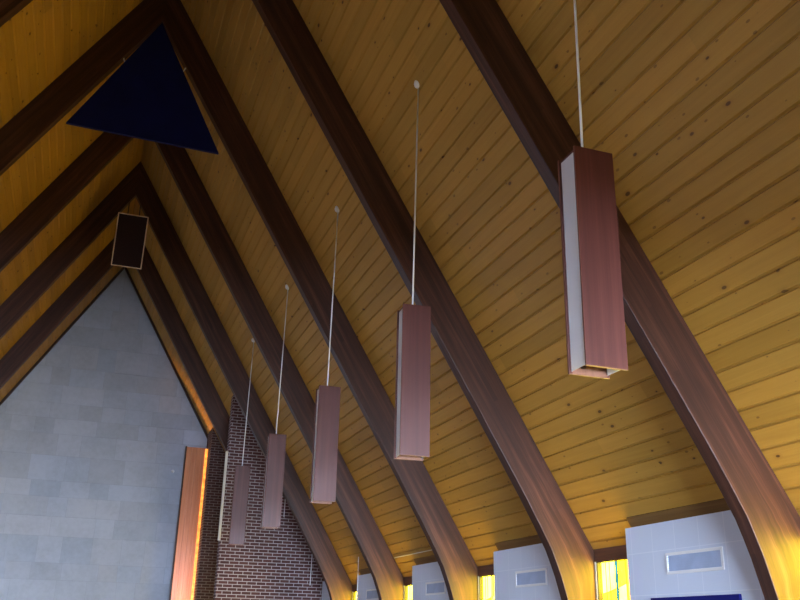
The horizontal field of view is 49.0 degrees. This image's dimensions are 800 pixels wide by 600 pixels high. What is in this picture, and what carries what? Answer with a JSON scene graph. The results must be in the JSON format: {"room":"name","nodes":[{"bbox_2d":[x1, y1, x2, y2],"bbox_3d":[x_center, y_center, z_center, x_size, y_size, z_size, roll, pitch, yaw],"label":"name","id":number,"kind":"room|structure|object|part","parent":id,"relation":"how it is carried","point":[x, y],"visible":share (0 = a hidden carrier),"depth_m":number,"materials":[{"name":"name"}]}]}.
{"room":"house of worship","nodes":[
{"label":"house of worship","id":0,"kind":"room"},
{"bbox_2d":[0,269,206,599],"bbox_3d":[-8.311,4.423,23.811,12.012,11.588,0.266,8,-22,-18],"label":"wall","id":1,"kind":"structure","parent":0,"point":[92,439],"depth_m":23.68,"materials":[{"name":"stone"}]},
{"bbox_2d":[0,267,207,437],"bbox_3d":[-8.152,3.302,24.087,11.000,9.267,0.080,8,-22,-18],"label":"trim","id":2,"kind":"structure","parent":1,"relation":"attached to","point":[122,268],"depth_m":25.05,"materials":[{"name":"brown wood"}]},
{"bbox_2d":[193,428,224,599],"bbox_3d":[-4.149,6.969,23.606,2.533,6.756,0.980,8,-22,-18],"label":"wall","id":3,"kind":"structure","parent":0,"point":[208,539],"depth_m":23.18,"materials":[{"name":"brick"}]},
{"bbox_2d":[213,395,323,599],"bbox_3d":[-2.855,5.648,20.126,2.565,6.809,0.300,8,-22,-18],"label":"brick wall","id":4,"kind":"structure","parent":0,"point":[271,564],"depth_m":19.94,"materials":[{"name":"brown brick"}]},
{"bbox_2d":[218,451,227,540],"bbox_3d":[-4.029,4.444,19.997,0.050,2.000,0.100,8,-22,-18],"label":"panel","id":5,"kind":"object","parent":4,"relation":"attached to","point":[226,453],"visible":1,"depth_m":19.95,"materials":[{"name":"beige paint"}]},
{"bbox_2d":[0,0,799,584],"bbox_3d":[-2.838,-1.878,9.895,11.572,9.544,32.650,8,-22,-18],"label":"ceiling","id":6,"kind":"structure","parent":0,"point":[695,104],"depth_m":9.52,"materials":[{"name":"brown wood"}]},
{"bbox_2d":[228,338,254,544],"bbox_3d":[-3.023,2.677,17.175,0.280,4.079,0.216,6,-21,-12],"label":"pendant lamp","id":7,"kind":"object","parent":6,"relation":"hanging from","point":[242,473],"visible":0.94,"depth_m":16.63,"materials":[{"name":"brown wood"}]},
{"bbox_3d":[-3.026,3.868,16.619,0.278,1.450,0.016,6,-21,-12],"label":"wood panel","id":8,"kind":"part","parent":7,"relation":"part of","materials":[{"name":"brown wood"}]},
{"bbox_3d":[-3.013,2.060,17.408,0.041,2.590,0.017,6,-21,-12],"label":"rod","id":9,"kind":"part","parent":7,"relation":"part of","materials":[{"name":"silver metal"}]},
{"bbox_2d":[261,284,288,528],"bbox_3d":[-1.971,1.636,14.371,0.280,4.079,0.216,7,-21,-14],"label":"pendant lamp","id":10,"kind":"object","parent":6,"relation":"hanging from","point":[276,443],"visible":0.95,"depth_m":13.83,"materials":[{"name":"brown wood"}]},
{"bbox_2d":[262,437,268,521],"bbox_3d":[-2.116,2.852,13.875,0.005,1.416,0.184,7,-21,-14],"label":"diffuser","id":11,"kind":"object","parent":10,"relation":"attached to","point":[265,504],"depth_m":13.77,"materials":[{"name":"white plastic"}]},
{"bbox_3d":[-2.024,2.894,13.997,0.278,1.450,0.016,7,-21,-14],"label":"wood panel","id":12,"kind":"part","parent":10,"relation":"part of","materials":[{"name":"brown wood"}]},
{"bbox_3d":[-1.971,2.827,13.816,0.278,1.450,0.016,7,-21,-14],"label":"wood panel","id":13,"kind":"part","parent":10,"relation":"part of","materials":[{"name":"brown wood"}]},
{"bbox_3d":[-1.960,1.019,14.605,0.041,2.590,0.017,7,-21,-14],"label":"rod","id":14,"kind":"part","parent":10,"relation":"part of","materials":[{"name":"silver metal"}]},
{"bbox_2d":[310,206,340,503],"bbox_3d":[-0.914,0.592,11.560,0.280,4.079,0.216,7,-22,-15],"label":"pendant lamp","id":15,"kind":"object","parent":6,"relation":"hanging from","point":[327,401],"visible":0.96,"depth_m":11.02,"materials":[{"name":"brown wood"}]},
{"bbox_2d":[311,389,318,501],"bbox_3d":[-1.058,1.807,11.062,0.005,1.416,0.184,7,-22,-15],"label":"diffuser","id":16,"kind":"object","parent":15,"relation":"attached to","point":[315,454],"depth_m":10.97,"materials":[{"name":"white plastic"}]},
{"bbox_3d":[-0.968,1.850,11.185,0.278,1.450,0.016,7,-22,-15],"label":"wood panel","id":17,"kind":"part","parent":15,"relation":"part of","materials":[{"name":"brown wood"}]},
{"bbox_3d":[-0.912,1.783,11.005,0.278,1.450,0.016,7,-22,-15],"label":"wood panel","id":18,"kind":"part","parent":15,"relation":"part of","materials":[{"name":"brown wood"}]},
{"bbox_3d":[-0.903,-0.025,11.793,0.041,2.590,0.017,7,-22,-15],"label":"rod","id":19,"kind":"part","parent":15,"relation":"part of","materials":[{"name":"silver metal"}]},
{"bbox_2d":[357,557,358,599],"bbox_3d":[-0.830,5.593,17.175,0.017,1.102,0.017,0,-21,3],"label":"hanging cord","id":20,"kind":"object","parent":6,"relation":"hanging from","point":[358,557],"visible":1,"depth_m":17.20,"materials":[{"name":"white metal"}]},
{"bbox_2d":[394,80,430,460],"bbox_3d":[0.148,-0.463,8.748,0.280,4.079,0.216,7,-21,-14],"label":"pendant lamp","id":21,"kind":"object","parent":6,"relation":"hanging from","point":[413,342],"visible":0.94,"depth_m":8.21,"materials":[{"name":"brown wood"}]},
{"bbox_2d":[396,308,402,456],"bbox_3d":[0.004,0.753,8.252,0.005,1.416,0.184,7,-21,-14],"label":"diffuser","id":22,"kind":"object","parent":21,"relation":"attached to","point":[399,342],"depth_m":8.24,"materials":[{"name":"white plastic"}]},
{"bbox_3d":[0.096,0.796,8.374,0.278,1.450,0.016,7,-21,-14],"label":"wood panel","id":23,"kind":"part","parent":21,"relation":"part of","materials":[{"name":"brown wood"}]},
{"bbox_3d":[0.148,0.729,8.193,0.278,1.450,0.016,7,-21,-14],"label":"wood panel","id":24,"kind":"part","parent":21,"relation":"part of","materials":[{"name":"brown wood"}]},
{"bbox_3d":[0.159,-1.079,8.982,0.041,2.590,0.017,7,-21,-14],"label":"rod","id":25,"kind":"part","parent":21,"relation":"part of","materials":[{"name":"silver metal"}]},
{"bbox_2d":[394,549,431,557],"bbox_3d":[0.396,4.095,14.301,0.016,0.016,3.000,8,-22,-18],"label":"cable","id":26,"kind":"object","parent":6,"relation":"attached to","point":[431,549],"visible":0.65,"depth_m":14.71,"materials":[{"name":"beige paint"}]},
{"bbox_2d":[558,0,627,378],"bbox_3d":[1.217,-1.477,5.936,0.280,4.079,0.216,8,-22,-18],"label":"pendant lamp","id":27,"kind":"object","parent":6,"relation":"hanging from","point":[596,345],"visible":1,"depth_m":5.38,"materials":[{"name":"brown wood"}]},
{"bbox_2d":[561,153,584,370],"bbox_3d":[1.075,-0.264,5.432,0.005,1.416,0.184,8,-22,-18],"label":"diffuser","id":28,"kind":"object","parent":27,"relation":"attached to","point":[572,194],"depth_m":5.42,"materials":[{"name":"white plastic"}]},
{"bbox_3d":[1.228,-2.094,6.169,0.041,2.590,0.017,8,-22,-18],"label":"rod","id":29,"kind":"part","parent":27,"relation":"part of","materials":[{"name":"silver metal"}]},
{"bbox_3d":[1.157,-0.219,5.559,0.278,1.450,0.016,8,-22,-18],"label":"wood panel","id":30,"kind":"part","parent":27,"relation":"part of","materials":[{"name":"brown wood"}]},
{"bbox_3d":[1.224,-0.285,5.382,0.278,1.450,0.016,8,-22,-18],"label":"wood panel","id":31,"kind":"part","parent":27,"relation":"part of","materials":[{"name":"brown wood"}]},
{"bbox_2d":[607,368,619,375],"bbox_3d":[1.306,-0.231,5.506,0.005,1.416,0.184,8,-22,-18],"label":"diffuser","id":32,"kind":"object","parent":27,"relation":"attached to","point":[609,371],"depth_m":5.30,"materials":[{"name":"white plastic"}]},
{"bbox_2d":[352,562,597,599],"bbox_3d":[2.242,4.114,9.576,0.220,2.400,32.650,8,-22,-18],"label":"wall","id":33,"kind":"structure","parent":0,"point":[594,562],"depth_m":9.85,"materials":[{"name":"paint"}]},
{"bbox_2d":[353,591,356,599],"bbox_3d":[-0.753,6.691,17.596,0.120,1.650,1.130,8,-22,-18],"label":"window","id":34,"kind":"structure","parent":33,"relation":"in","point":[354,592],"depth_m":18.32,"materials":[{"name":"yellow glass"}]},
{"bbox_2d":[404,584,411,599],"bbox_3d":[0.309,5.641,14.767,0.120,1.650,1.130,8,-22,-18],"label":"window","id":35,"kind":"structure","parent":33,"relation":"in","point":[408,588],"depth_m":15.45,"materials":[{"name":"yellow glass"}]},
{"bbox_3d":[0.304,5.638,14.785,0.008,1.608,1.060,8,-22,-18],"label":"stained glass","id":36,"kind":"part","parent":35,"relation":"part of","materials":[{"name":"yellow glass"}]},
{"bbox_2d":[479,574,493,599],"bbox_3d":[1.371,4.590,11.937,0.120,1.650,1.130,8,-22,-18],"label":"window","id":37,"kind":"structure","parent":33,"relation":"in","point":[486,582],"depth_m":12.54,"materials":[{"name":"yellow glass"}]},
{"bbox_3d":[1.366,4.587,11.955,0.008,1.608,1.060,8,-22,-18],"label":"stained glass","id":38,"kind":"part","parent":37,"relation":"part of","materials":[{"name":"yellow glass"}]},
{"bbox_2d":[352,545,626,591],"bbox_3d":[2.268,2.927,10.027,0.220,0.139,32.650,8,-22,-18],"label":"trim","id":39,"kind":"structure","parent":33,"relation":"attached to","point":[616,552],"depth_m":9.80,"materials":[{"name":"brown wood"}]},
{"bbox_2d":[596,558,629,599],"bbox_3d":[2.433,3.539,9.107,0.120,1.650,1.130,8,-22,-18],"label":"window","id":40,"kind":"structure","parent":33,"relation":"in","point":[612,575],"depth_m":9.61,"materials":[{"name":"yellow glass"}]},
{"bbox_3d":[-2.981,4.555,7.452,12.400,0.150,32.750,8,-22,-18],"label":"floor","id":41,"kind":"structure","parent":0,"visible":0},
{"bbox_2d":[0,237,229,450],"bbox_3d":[-7.106,3.300,20.836,10.920,11.524,0.150,8,-22,-18],"label":"beam","id":42,"kind":"structure","parent":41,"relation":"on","point":[22,350],"depth_m":21.96,"materials":[{"name":"brown wood"}]},
{"bbox_2d":[0,161,352,599],"bbox_3d":[-6.043,2.250,18.007,10.920,11.524,0.150,8,-22,-18],"label":"beam","id":43,"kind":"structure","parent":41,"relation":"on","point":[137,183],"depth_m":18.98,"materials":[{"name":"brown wood"}]},
{"bbox_2d":[111,202,148,268],"bbox_3d":[-5.794,-1.512,18.946,0.624,1.783,0.962,8,-22,-18],"label":"speaker box","id":44,"kind":"object","parent":43,"relation":"hanging from","point":[131,230],"visible":1,"depth_m":18.59,"materials":[{"name":"brown wood"}]},
{"bbox_2d":[169,446,207,599],"bbox_3d":[-5.671,7.007,23.139,0.603,6.290,0.110,8,-22,-18],"label":"wooden panel","id":45,"kind":"object","parent":41,"relation":"on","point":[188,515],"depth_m":23.48,"materials":[{"name":"brown wood"}]},
{"bbox_3d":[-5.409,7.038,23.192,0.069,6.240,0.030,8,-22,-18],"label":"light strip","id":46,"kind":"part","parent":45,"relation":"part of","materials":[{"name":"orange wood"}]},
{"bbox_2d":[0,132,403,599],"bbox_3d":[-4.981,1.199,15.177,10.920,11.524,0.150,8,-22,-18],"label":"beam","id":47,"kind":"structure","parent":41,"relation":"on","point":[388,579],"depth_m":16.09,"materials":[{"name":"brown wood"}]},
{"bbox_2d":[0,0,477,599],"bbox_3d":[-3.919,0.148,12.347,10.920,11.524,0.150,8,-22,-18],"label":"beam","id":48,"kind":"structure","parent":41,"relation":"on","point":[459,570],"depth_m":13.31,"materials":[{"name":"brown wood"}]},
{"bbox_2d":[66,23,218,154],"bbox_3d":[-3.857,-3.426,13.692,2.247,2.153,0.050,8,-22,-18],"label":"panel","id":49,"kind":"object","parent":48,"relation":"hanging from","point":[149,97],"visible":1,"depth_m":13.55,"materials":[{"name":"blue fabric"}]},
{"bbox_2d":[0,0,596,599],"bbox_3d":[-2.857,-0.903,9.517,10.920,11.524,0.150,8,-22,-18],"label":"beam","id":50,"kind":"structure","parent":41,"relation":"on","point":[570,554],"depth_m":10.31,"materials":[{"name":"brown wood"}]},
{"bbox_2d":[322,582,329,599],"bbox_3d":[-1.456,7.349,18.853,0.135,2.783,1.648,8,-22,-18],"label":"wall panel","id":51,"kind":"object","parent":41,"relation":"on","point":[325,595],"visible":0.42,"depth_m":19.70,"materials":[{"name":"white paint"}]},
{"bbox_2d":[356,568,375,599],"bbox_3d":[-0.470,6.374,16.226,0.135,2.783,2.105,8,-22,-18],"label":"wall panel","id":52,"kind":"object","parent":41,"relation":"on","point":[365,580],"visible":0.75,"depth_m":17.10,"materials":[{"name":"white paint"}]},
{"bbox_3d":[-0.433,5.153,16.693,0.114,0.168,2.105,8,-22,-18],"label":"trim","id":53,"kind":"part","parent":52,"relation":"part of","materials":[{"name":"brown wood"}]},
{"bbox_2d":[366,589,378,599],"bbox_3d":[-0.512,5.531,16.489,0.014,0.196,0.826,8,-22,-18],"label":"wall vent","id":54,"kind":"object","parent":52,"relation":"attached to","point":[371,594],"visible":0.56,"depth_m":16.52,"materials":[{"name":"white metal"}]},
{"bbox_2d":[412,555,448,599],"bbox_3d":[0.592,5.323,13.396,0.135,2.783,2.105,8,-22,-18],"label":"wall panel","id":55,"kind":"object","parent":41,"relation":"on","point":[426,569],"visible":0.48,"depth_m":14.16,"materials":[{"name":"white paint"}]},
{"bbox_3d":[0.629,4.102,13.863,0.114,0.168,2.105,8,-22,-18],"label":"trim","id":56,"kind":"part","parent":55,"relation":"part of","materials":[{"name":"brown wood"}]},
{"bbox_2d":[425,580,445,595],"bbox_3d":[0.550,4.480,13.660,0.014,0.196,0.826,8,-22,-18],"label":"wall vent","id":57,"kind":"object","parent":55,"relation":"attached to","point":[437,587],"visible":0.91,"depth_m":13.64,"materials":[{"name":"white metal"}]},
{"bbox_2d":[426,582,443,593],"bbox_3d":[0.552,4.480,13.660,0.010,0.140,0.770,8,-22,-18],"label":"vent grille","id":58,"kind":"object","parent":57,"relation":"attached to","point":[431,587],"depth_m":13.67,"materials":[{"name":"white metal"}]},
{"bbox_2d":[493,535,560,599],"bbox_3d":[1.654,4.272,10.566,0.135,2.783,2.105,8,-22,-18],"label":"wall panel","id":59,"kind":"object","parent":41,"relation":"on","point":[525,553],"visible":0.57,"depth_m":11.15,"materials":[{"name":"white paint"}]},
{"bbox_3d":[1.691,3.051,11.034,0.114,0.168,2.105,8,-22,-18],"label":"trim","id":60,"kind":"part","parent":59,"relation":"part of","materials":[{"name":"brown wood"}]},
{"bbox_2d":[515,568,547,587],"bbox_3d":[1.612,3.429,10.830,0.014,0.196,0.826,8,-22,-18],"label":"wall vent","id":61,"kind":"object","parent":59,"relation":"attached to","point":[535,577],"visible":1,"depth_m":10.81,"materials":[{"name":"white metal"}]},
{"bbox_2d":[516,571,545,584],"bbox_3d":[1.614,3.429,10.831,0.010,0.140,0.770,8,-22,-18],"label":"vent grille","id":62,"kind":"object","parent":61,"relation":"attached to","point":[522,577],"depth_m":10.82,"materials":[{"name":"white metal"}]},
{"bbox_2d":[439,0,799,599],"bbox_3d":[-1.795,-1.954,6.688,10.920,11.524,0.150,8,-22,-18],"label":"beam","id":63,"kind":"structure","parent":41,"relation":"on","point":[768,522],"depth_m":7.26,"materials":[{"name":"brown wood"}]},
{"bbox_2d":[625,498,764,599],"bbox_3d":[2.716,3.221,7.736,0.135,2.783,2.105,8,-22,-18],"label":"wall panel","id":64,"kind":"object","parent":41,"relation":"on","point":[709,524],"visible":0.57,"depth_m":8.13,"materials":[{"name":"grey tile"}]},
{"bbox_3d":[2.753,2.000,8.204,0.114,0.168,2.105,8,-22,-18],"label":"trim","id":65,"kind":"part","parent":64,"relation":"part of","materials":[{"name":"brown wood"}]},
{"bbox_2d":[665,546,724,574],"bbox_3d":[2.674,2.378,8.000,0.014,0.196,0.826,8,-22,-18],"label":"wall vent","id":66,"kind":"object","parent":64,"relation":"attached to","point":[706,559],"visible":1,"depth_m":7.97,"materials":[{"name":"white metal"}]},
{"bbox_2d":[667,550,721,570],"bbox_3d":[2.676,2.378,8.001,0.010,0.140,0.770,8,-22,-18],"label":"vent grille","id":67,"kind":"object","parent":66,"relation":"attached to","point":[690,560],"depth_m":7.98,"materials":[{"name":"white metal"}]},
{"bbox_2d":[651,594,741,599],"bbox_3d":[2.634,3.085,7.774,0.026,0.880,1.270,8,-22,-18],"label":"board","id":68,"kind":"object","parent":64,"relation":"attached to","point":[727,596],"visible":1,"depth_m":7.72,"materials":[{"name":"blue fabric"}]}
]}

